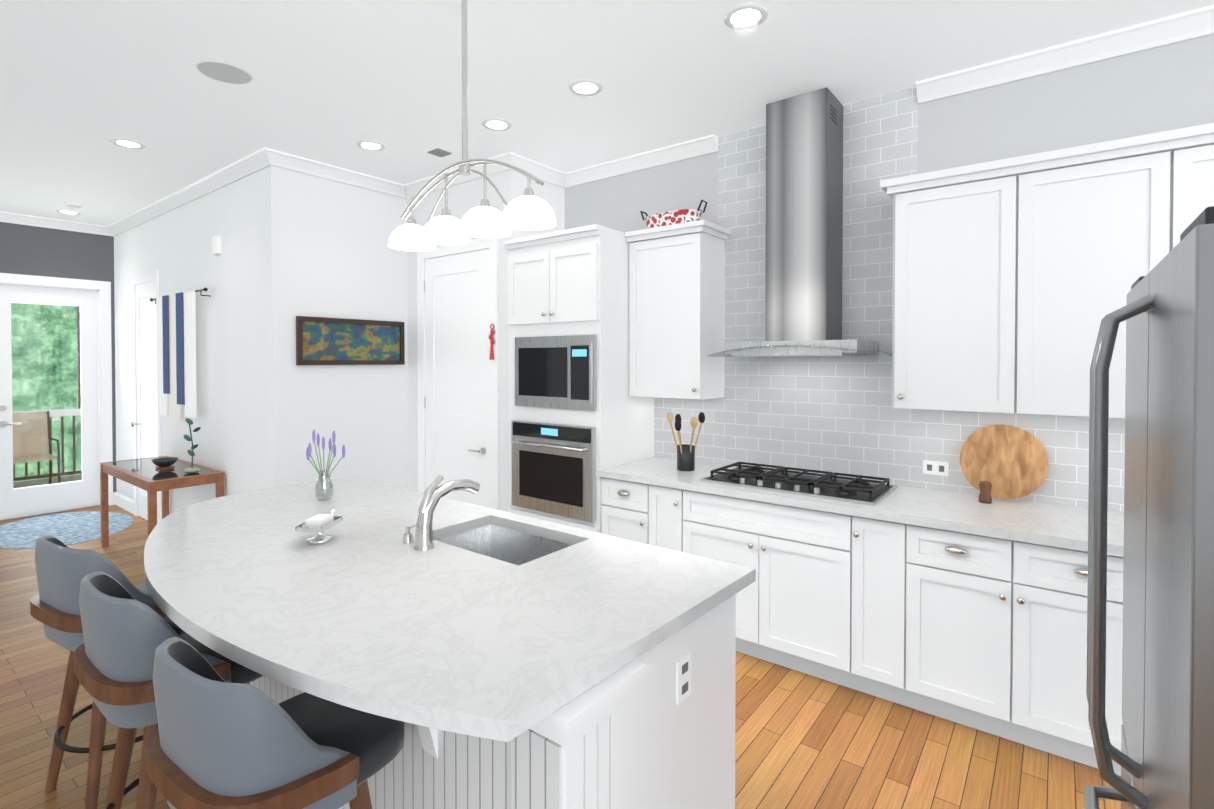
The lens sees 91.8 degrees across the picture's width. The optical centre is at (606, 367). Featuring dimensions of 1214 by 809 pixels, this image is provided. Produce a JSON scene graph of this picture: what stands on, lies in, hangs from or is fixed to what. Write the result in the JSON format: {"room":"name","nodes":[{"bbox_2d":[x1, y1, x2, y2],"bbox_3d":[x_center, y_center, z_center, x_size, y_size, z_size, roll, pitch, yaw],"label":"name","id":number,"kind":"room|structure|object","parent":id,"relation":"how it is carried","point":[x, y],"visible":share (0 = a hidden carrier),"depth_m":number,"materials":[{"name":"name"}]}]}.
{"room":"kitchen","nodes":[
{"label":"kitchen","id":0,"kind":"room"},
{"bbox_2d":[0,222,116,491],"bbox_3d":[-6.444,0.003,5.314,0.140,3.050,6.720,1,1,38],"label":"wall","id":1,"kind":"structure","parent":0,"point":[36,251],"depth_m":6.16,"materials":[{"name":"grey paint"}]},
{"bbox_2d":[0,211,103,234],"bbox_3d":[-6.910,-1.466,4.518,0.068,0.092,4.920,1,1,38],"label":"crown molding","id":2,"kind":"structure","parent":1,"relation":"attached to","point":[7,217],"depth_m":6.05,"materials":[{"name":"white wood"}]},
{"bbox_2d":[0,273,112,521],"bbox_3d":[-5.814,0.290,6.120,0.162,2.455,1.010,1,1,38],"label":"door","id":3,"kind":"structure","parent":1,"relation":"attached to","point":[91,299],"depth_m":6.24,"materials":[{"name":"white wood"}]},
{"bbox_2d":[0,505,1120,808],"bbox_3d":[-1.877,1.603,1.841,11.640,0.060,6.750,1,1,38],"label":"floor","id":4,"kind":"structure","parent":0,"point":[806,741],"depth_m":2.43,"materials":[{"name":"brown wood"}]},
{"bbox_2d":[0,511,132,548],"bbox_3d":[-5.179,1.520,5.585,1.440,0.008,1.040,1,1,38],"label":"oval rug","id":5,"kind":"object","parent":4,"relation":"on","point":[68,528],"visible":0.79,"depth_m":5.55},
{"bbox_2d":[30,535,185,808],"bbox_3d":[-1.831,1.086,2.251,0.497,0.969,0.509,1,1,38],"label":"stool","id":6,"kind":"object","parent":4,"relation":"on","point":[63,570],"visible":0.56,"depth_m":2.04,"materials":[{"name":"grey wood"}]},
{"bbox_2d":[100,456,223,546],"bbox_3d":[-3.682,1.177,4.845,1.330,0.715,0.480,1,1,38],"label":"console table","id":7,"kind":"object","parent":4,"relation":"on","point":[146,475],"visible":0.83,"depth_m":4.62,"materials":[{"name":"brown wood"}]},
{"bbox_2d":[151,457,177,469],"bbox_3d":[-3.593,0.780,4.784,0.180,0.078,0.180,1,1,38],"label":"bowl","id":8,"kind":"object","parent":7,"relation":"on","point":[164,463],"visible":1,"depth_m":4.75,"materials":[{"name":"black ceramic"}]},
{"bbox_2d":[183,418,200,472],"bbox_3d":[-3.249,0.611,4.605,0.215,0.422,0.110,1,1,38],"label":"plant","id":9,"kind":"object","parent":7,"relation":"on","point":[192,469],"visible":1,"depth_m":4.61,"materials":[{"name":"teal plant"}]},
{"bbox_2d":[74,571,263,808],"bbox_3d":[-1.320,1.092,1.845,0.486,0.969,0.494,1,1,38],"label":"stool","id":10,"kind":"object","parent":4,"relation":"on","point":[126,633],"visible":0.65,"depth_m":1.61,"materials":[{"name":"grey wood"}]},
{"bbox_2d":[114,165,407,513],"bbox_3d":[-3.343,-0.006,6.032,3.900,3.050,1.800,1,1,38],"label":"wall block","id":11,"kind":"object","parent":4,"relation":"on","point":[294,244],"visible":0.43,"depth_m":4.58,"materials":[{"name":"paint"}]},
{"bbox_2d":[113,492,133,513],"bbox_3d":[-5.161,1.448,6.295,0.720,0.135,0.030,1,1,38],"label":"baseboard","id":12,"kind":"structure","parent":11,"relation":"attached to","point":[123,502],"depth_m":6.31,"materials":[{"name":"white"}]},
{"bbox_2d":[130,270,160,523],"bbox_3d":[-4.582,0.297,5.803,0.780,2.450,0.080,1,1,38],"label":"door","id":13,"kind":"structure","parent":11,"relation":"attached to","point":[145,424],"depth_m":5.86,"materials":[{"name":"white wood"}]},
{"bbox_2d":[150,287,210,419],"bbox_3d":[-3.713,-0.097,5.115,1.360,1.096,0.102,1,1,38],"label":"textile","id":14,"kind":"object","parent":11,"relation":"attached to","point":[176,350],"visible":1,"depth_m":5.03,"materials":[{"name":"white fabric"}]},
{"bbox_2d":[104,147,279,236],"bbox_3d":[-3.858,-1.475,5.231,3.898,0.092,0.068,1,1,38],"label":"crown molding","id":15,"kind":"structure","parent":11,"relation":"attached to","point":[265,157],"depth_m":4.79,"materials":[{"name":"white wood"}]},
{"bbox_2d":[212,236,220,254],"bbox_3d":[-3.108,-0.974,4.686,0.100,0.140,0.028,1,1,38],"label":"thermostat","id":16,"kind":"object","parent":11,"relation":"attached to","point":[216,245],"visible":1,"depth_m":4.66,"materials":[{"name":"white plastic"}]},
{"bbox_2d":[296,316,404,364],"bbox_3d":[-1.971,-0.200,4.589,0.028,0.355,0.870,1,1,38],"label":"painting","id":17,"kind":"object","parent":11,"relation":"attached to","point":[329,341],"visible":1,"depth_m":4.55,"materials":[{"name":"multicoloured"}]},
{"bbox_2d":[146,637,403,808],"bbox_3d":[-0.777,1.097,1.427,0.489,0.969,0.498,1,1,38],"label":"stool","id":18,"kind":"object","parent":4,"relation":"on","point":[215,740],"visible":1,"depth_m":1.22,"materials":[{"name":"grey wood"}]},
{"bbox_2d":[407,169,564,511],"bbox_3d":[-0.969,0.009,4.888,1.260,3.050,0.720,1,1,38],"label":"wall block","id":19,"kind":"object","parent":4,"relation":"on","point":[464,198],"visible":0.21,"depth_m":4.48,"materials":[{"name":"paint"}]},
{"bbox_2d":[417,236,499,509],"bbox_3d":[-1.189,0.270,4.564,0.990,2.535,0.066,1,1,38],"label":"door","id":20,"kind":"structure","parent":19,"relation":"attached to","point":[458,370],"depth_m":4.56,"materials":[{"name":"white wood"}]},
{"bbox_2d":[489,324,494,359],"bbox_3d":[-0.841,-0.190,4.289,0.058,0.262,0.034,1,1,38],"label":"ornament","id":21,"kind":"object","parent":20,"relation":"hanging from","point":[492,341],"visible":0.98,"depth_m":4.28,"materials":[{"name":"red"}]},
{"bbox_2d":[339,579,755,808],"bbox_3d":[-0.817,1.129,2.212,2.440,0.880,1.040,1,1,38],"label":"kitchen island","id":22,"kind":"object","parent":4,"relation":"on","point":[660,735],"depth_m":1.51,"materials":[{"name":"wood"}]},
{"bbox_2d":[144,477,755,808],"bbox_3d":[-0.902,0.669,2.184,2.528,0.040,1.258,1,1,38],"label":"island countertop","id":23,"kind":"structure","parent":22,"relation":"on","point":[476,653],"depth_m":1.61,"materials":[{"name":"white stone"}]},
{"bbox_2d":[295,510,342,544],"bbox_3d":[-1.074,0.602,2.200,0.100,0.092,0.218,0,1,3],"label":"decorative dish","id":24,"kind":"object","parent":23,"relation":"on","point":[319,524],"visible":1,"depth_m":2.17,"materials":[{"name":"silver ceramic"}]},
{"bbox_2d":[306,430,344,500],"bbox_3d":[-1.385,0.470,2.858,0.172,0.339,0.168,1,1,38],"label":"vase","id":25,"kind":"object","parent":23,"relation":"on","point":[323,482],"visible":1,"depth_m":2.85,"materials":[{"name":"clear glass"}]},
{"bbox_2d":[400,475,483,550],"bbox_3d":[-0.628,0.522,2.231,0.155,0.254,0.282,1,1,38],"label":"faucet","id":26,"kind":"object","parent":23,"relation":"on","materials":[{"name":"silver metal"}]},
{"bbox_2d":[452,523,567,562],"bbox_3d":[-0.400,0.772,2.258,0.584,0.192,0.394,1,1,38],"label":"sink","id":27,"kind":"object","parent":23,"relation":"in","point":[512,543],"depth_m":2.49,"materials":[{"name":"silver metal"}]},
{"bbox_2d":[504,228,653,532],"bbox_3d":[-0.191,0.341,4.158,0.828,2.405,0.647,1,1,38],"label":"tall cabinet","id":28,"kind":"object","parent":4,"relation":"on","point":[573,415],"depth_m":3.85,"materials":[{"name":"white wood"}]},
{"bbox_2d":[600,476,635,540],"bbox_3d":[0.309,1.110,3.803,0.411,0.876,0.617,1,1,38],"label":"base cabinet","id":29,"kind":"object","parent":4,"relation":"on","point":[617,497],"depth_m":3.60,"materials":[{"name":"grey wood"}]},
{"bbox_2d":[636,484,671,548],"bbox_3d":[0.521,1.113,3.640,0.348,0.876,0.617,1,1,38],"label":"base cabinet","id":30,"kind":"object","parent":4,"relation":"on","point":[653,504],"depth_m":3.44,"materials":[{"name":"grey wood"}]},
{"bbox_2d":[672,488,835,681],"bbox_3d":[0.974,1.117,3.292,1.021,0.876,0.617,1,1,38],"label":"base cabinet","id":31,"kind":"object","parent":4,"relation":"on","point":[784,617],"depth_m":3.01,"materials":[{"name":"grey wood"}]},
{"bbox_2d":[600,456,1123,559],"bbox_3d":[1.403,0.664,2.937,3.191,0.040,0.647,1,1,38],"label":"countertop","id":32,"kind":"structure","parent":31,"relation":"on","point":[1022,521],"depth_m":2.71,"materials":[{"name":"white stone"}]},
{"bbox_2d":[667,412,704,470],"bbox_3d":[0.490,0.454,3.657,0.214,0.360,0.210,1,1,38],"label":"utensil crock","id":33,"kind":"object","parent":32,"relation":"on","point":[685,457],"visible":1,"depth_m":3.62,"materials":[{"name":"black ceramic"}]},
{"bbox_2d":[700,461,896,505],"bbox_3d":[1.035,0.614,3.228,0.920,0.052,0.480,1,1,38],"label":"cooktop","id":34,"kind":"object","parent":32,"relation":"in","point":[825,485],"visible":1,"depth_m":3.13,"materials":[{"name":"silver metal"}]},
{"bbox_2d":[978,481,991,503],"bbox_3d":[1.810,0.592,2.817,0.056,0.105,0.056,1,1,38],"label":"pepper mill","id":35,"kind":"object","parent":32,"relation":"on","point":[985,497],"visible":1,"depth_m":2.80,"materials":[{"name":"brown wood"}]},
{"bbox_2d":[960,424,1048,498],"bbox_3d":[1.930,0.458,2.872,0.360,0.358,0.080,1,1,38],"label":"cutting board","id":36,"kind":"object","parent":32,"relation":"on","point":[1008,461],"visible":0.94,"depth_m":2.86,"materials":[{"name":"brown wood"}]},
{"bbox_2d":[832,516,887,699],"bbox_3d":[1.427,1.122,2.943,0.350,0.876,0.617,1,1,38],"label":"base cabinet","id":37,"kind":"object","parent":4,"relation":"on","point":[860,566],"depth_m":2.75,"materials":[{"name":"white wood"}]},
{"bbox_2d":[888,524,991,732],"bbox_3d":[1.677,1.124,2.751,0.505,0.876,0.617,1,1,38],"label":"base cabinet","id":38,"kind":"object","parent":4,"relation":"on","point":[968,610],"depth_m":2.56,"materials":[{"name":"white wood"}]},
{"bbox_2d":[988,540,1123,775],"bbox_3d":[2.020,1.128,2.487,0.596,0.876,0.617,1,1,38],"label":"base cabinet","id":39,"kind":"object","parent":4,"relation":"on","point":[1037,605],"depth_m":2.33,"materials":[{"name":"white wood"}]},
{"bbox_2d":[1084,206,1213,808],"bbox_3d":[1.245,0.699,0.834,0.876,1.775,0.910,1,1,38],"label":"fridge","id":40,"kind":"object","parent":4,"relation":"on","point":[1163,758],"visible":1,"depth_m":0.89,"materials":[{"name":"silver metal"}]},
{"bbox_2d":[0,0,1213,225],"bbox_3d":[-1.877,-1.516,1.800,11.640,0.080,6.750,1,1,38],"label":"ceiling","id":41,"kind":"structure","parent":0,"point":[84,82],"depth_m":2.97,"materials":[{"name":"white paint"}]},
{"bbox_2d":[56,210,80,214],"bbox_3d":[-5.288,-1.525,5.780,0.184,0.005,0.184,1,1,38],"label":"recessed light","id":42,"kind":"object","parent":41,"relation":"in","point":[68,212],"visible":0.96,"depth_m":5.78,"materials":[{"name":"white plastic"}]},
{"bbox_2d":[65,201,82,207],"bbox_3d":[-4.922,-1.506,5.436,0.130,0.034,0.130,1,1,38],"label":"smoke detector","id":43,"kind":"object","parent":41,"relation":"attached to","point":[73,204],"visible":1,"depth_m":5.40,"materials":[{"name":"white plastic"}]},
{"bbox_2d":[110,139,145,148],"bbox_3d":[-3.212,-1.501,3.950,0.184,0.005,0.184,1,1,38],"label":"recessed light","id":44,"kind":"object","parent":41,"relation":"in","point":[126,143],"visible":0.96,"depth_m":3.94,"materials":[{"name":"white"}]},
{"bbox_2d":[196,60,252,83],"bbox_3d":[-1.926,-1.487,2.967,0.240,0.007,0.240,1,1,38],"label":"ceiling speaker","id":45,"kind":"object","parent":41,"relation":"attached to","point":[222,71],"visible":0.94,"depth_m":2.96,"materials":[{"name":"white"}]},
{"bbox_2d":[280,151,403,196],"bbox_3d":[-2.008,-1.465,4.495,0.068,0.092,0.960,1,1,38],"label":"crown molding","id":46,"kind":"structure","parent":41,"relation":"attached to","point":[288,161],"depth_m":4.46,"materials":[{"name":"white wood"}]},
{"bbox_2d":[356,141,384,150],"bbox_3d":[-1.597,-1.501,3.984,0.184,0.005,0.184,1,1,38],"label":"recessed light","id":47,"kind":"object","parent":41,"relation":"in","point":[372,145],"visible":1,"depth_m":3.98,"materials":[{"name":"white"}]},
{"bbox_2d":[427,148,451,156],"bbox_3d":[-1.170,-1.502,4.114,0.120,0.007,0.120,1,1,38],"label":"ceiling vent","id":48,"kind":"object","parent":41,"relation":"in","point":[438,152],"visible":1,"depth_m":4.10,"materials":[{"name":"grey metal"}]},
{"bbox_2d":[402,152,519,198],"bbox_3d":[-1.182,-1.466,4.535,1.328,0.092,0.068,1,1,38],"label":"crown molding","id":49,"kind":"structure","parent":41,"relation":"attached to","point":[411,189],"depth_m":4.47,"materials":[{"name":"white wood"}]},
{"bbox_2d":[388,0,555,250],"bbox_3d":[-0.529,-0.985,2.190,0.854,0.991,0.184,1,1,38],"label":"pendant light","id":50,"kind":"object","parent":41,"relation":"hanging from","point":[528,210],"visible":1,"depth_m":2.18,"materials":[{"name":"white glass"}]},
{"bbox_2d":[482,119,511,130],"bbox_3d":[-0.680,-1.497,3.630,0.184,0.005,0.184,1,1,38],"label":"recessed light","id":51,"kind":"object","parent":41,"relation":"in","point":[497,124],"visible":1,"depth_m":3.62,"materials":[{"name":"white"}]},
{"bbox_2d":[568,80,602,95],"bbox_3d":[-0.115,-1.490,3.140,0.184,0.005,0.184,1,1,38],"label":"recessed light","id":52,"kind":"object","parent":41,"relation":"in","point":[585,87],"visible":1,"depth_m":3.13,"materials":[{"name":"white"}]},
{"bbox_2d":[724,4,767,29],"bbox_3d":[0.587,-1.482,2.492,0.184,0.005,0.184,1,1,38],"label":"recessed light","id":53,"kind":"object","parent":41,"relation":"in","point":[745,16],"visible":1,"depth_m":2.48,"materials":[{"name":"white"}]},
{"bbox_2d":[565,34,1213,511],"bbox_3d":[2.220,0.036,2.801,6.340,3.050,0.140,1,1,38],"label":"wall","id":54,"kind":"structure","parent":0,"point":[1161,88],"depth_m":2.85,"materials":[{"name":"grey paint"}]},
{"bbox_2d":[520,156,567,187],"bbox_3d":[-0.507,-1.464,4.380,0.068,0.092,0.510,1,1,38],"label":"crown molding","id":55,"kind":"structure","parent":54,"relation":"attached to","point":[543,172],"depth_m":4.41,"materials":[{"name":"white wood"}]},
{"bbox_2d":[564,134,717,186],"bbox_3d":[0.175,-1.462,4.223,1.340,0.092,0.068,1,1,38],"label":"crown molding","id":56,"kind":"structure","parent":54,"relation":"attached to","point":[705,145],"depth_m":4.15,"materials":[{"name":"white wood"}]},
{"bbox_2d":[625,223,726,399],"bbox_3d":[0.453,-0.333,3.863,0.536,1.050,0.317,1,1,38],"label":"upper cabinet","id":57,"kind":"object","parent":54,"relation":"attached to","point":[677,275],"depth_m":3.72,"materials":[{"name":"white wood"}]},
{"bbox_2d":[640,200,706,227],"bbox_3d":[0.431,-0.971,3.849,0.471,0.164,0.204,1,1,38],"label":"decorative basket","id":58,"kind":"object","parent":57,"relation":"on","point":[670,217],"visible":0.58,"depth_m":3.74,"materials":[{"name":"ceramic"}]},
{"bbox_2d":[707,88,891,356],"bbox_3d":[1.065,-0.777,3.279,0.976,1.428,0.487,1,1,38],"label":"range hood","id":59,"kind":"object","parent":54,"relation":"attached to","point":[804,225],"visible":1,"depth_m":3.23,"materials":[{"name":"metal"}]},
{"bbox_2d":[654,87,1124,511],"bbox_3d":[1.601,-0.427,3.181,3.192,2.135,0.002,1,1,38],"label":"tile backsplash","id":60,"kind":"structure","parent":54,"relation":"attached to","point":[837,414],"depth_m":3.34,"materials":[{"name":"grey tile"}]},
{"bbox_2d":[923,460,948,475],"bbox_3d":[1.726,0.527,3.091,0.118,0.072,0.008,1,1,38],"label":"outlet","id":61,"kind":"object","parent":60,"relation":"attached to","point":[936,468],"visible":1,"depth_m":3.09,"materials":[{"name":"white plastic"}]},
{"bbox_2d":[889,167,996,412],"bbox_3d":[1.736,-0.344,2.876,0.569,1.093,0.317,1,1,38],"label":"upper cabinet","id":62,"kind":"object","parent":54,"relation":"attached to","point":[944,337],"depth_m":2.79,"materials":[{"name":"white wood"}]},
{"bbox_2d":[916,5,1213,103],"bbox_3d":[3.151,-1.432,1.934,3.830,0.092,0.068,1,1,38],"label":"crown molding","id":63,"kind":"structure","parent":54,"relation":"attached to","point":[1180,27],"depth_m":2.70,"materials":[{"name":"white wood"}]},
{"bbox_2d":[993,143,1144,418],"bbox_3d":[2.111,-0.340,2.588,0.617,1.093,0.317,1,1,38],"label":"upper cabinet","id":64,"kind":"object","parent":54,"relation":"attached to","point":[1015,279],"depth_m":2.52,"materials":[{"name":"white wood"}]},
{"bbox_2d":[1145,131,1213,275],"bbox_3d":[2.514,-0.336,2.278,0.640,1.093,0.317,1,1,38],"label":"upper cabinet","id":65,"kind":"object","parent":54,"relation":"attached to","point":[1179,170],"depth_m":2.30,"materials":[{"name":"white wood"}]},
{"label":"outside","id":66,"kind":"structure","parent":0,"visible":0},
{"bbox_2d":[11,303,81,481],"bbox_3d":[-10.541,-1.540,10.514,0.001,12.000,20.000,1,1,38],"label":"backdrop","id":67,"kind":"structure","parent":66,"point":[62,359],"depth_m":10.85,"materials":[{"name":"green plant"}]},
{"bbox_2d":[13,474,81,488],"bbox_3d":[-6.819,1.556,7.061,2.560,0.060,6.000,1,1,38],"label":"deck","id":68,"kind":"object","parent":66,"point":[46,480],"depth_m":7.84,"materials":[{"name":"wood"}]},
{"bbox_2d":[12,411,60,483],"bbox_3d":[-6.987,1.040,7.057,0.636,0.976,0.546,1,1,38],"label":"patio chair","id":69,"kind":"object","parent":68,"relation":"on","point":[31,435],"depth_m":7.25,"materials":[{"name":"beige fabric"}]},
{"bbox_2d":[12,306,81,480],"bbox_3d":[-7.362,-0.090,7.450,0.100,3.220,6.011,1,1,38],"label":"rail","id":70,"kind":"object","parent":68,"relation":"on","point":[66,412],"depth_m":7.73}
]}

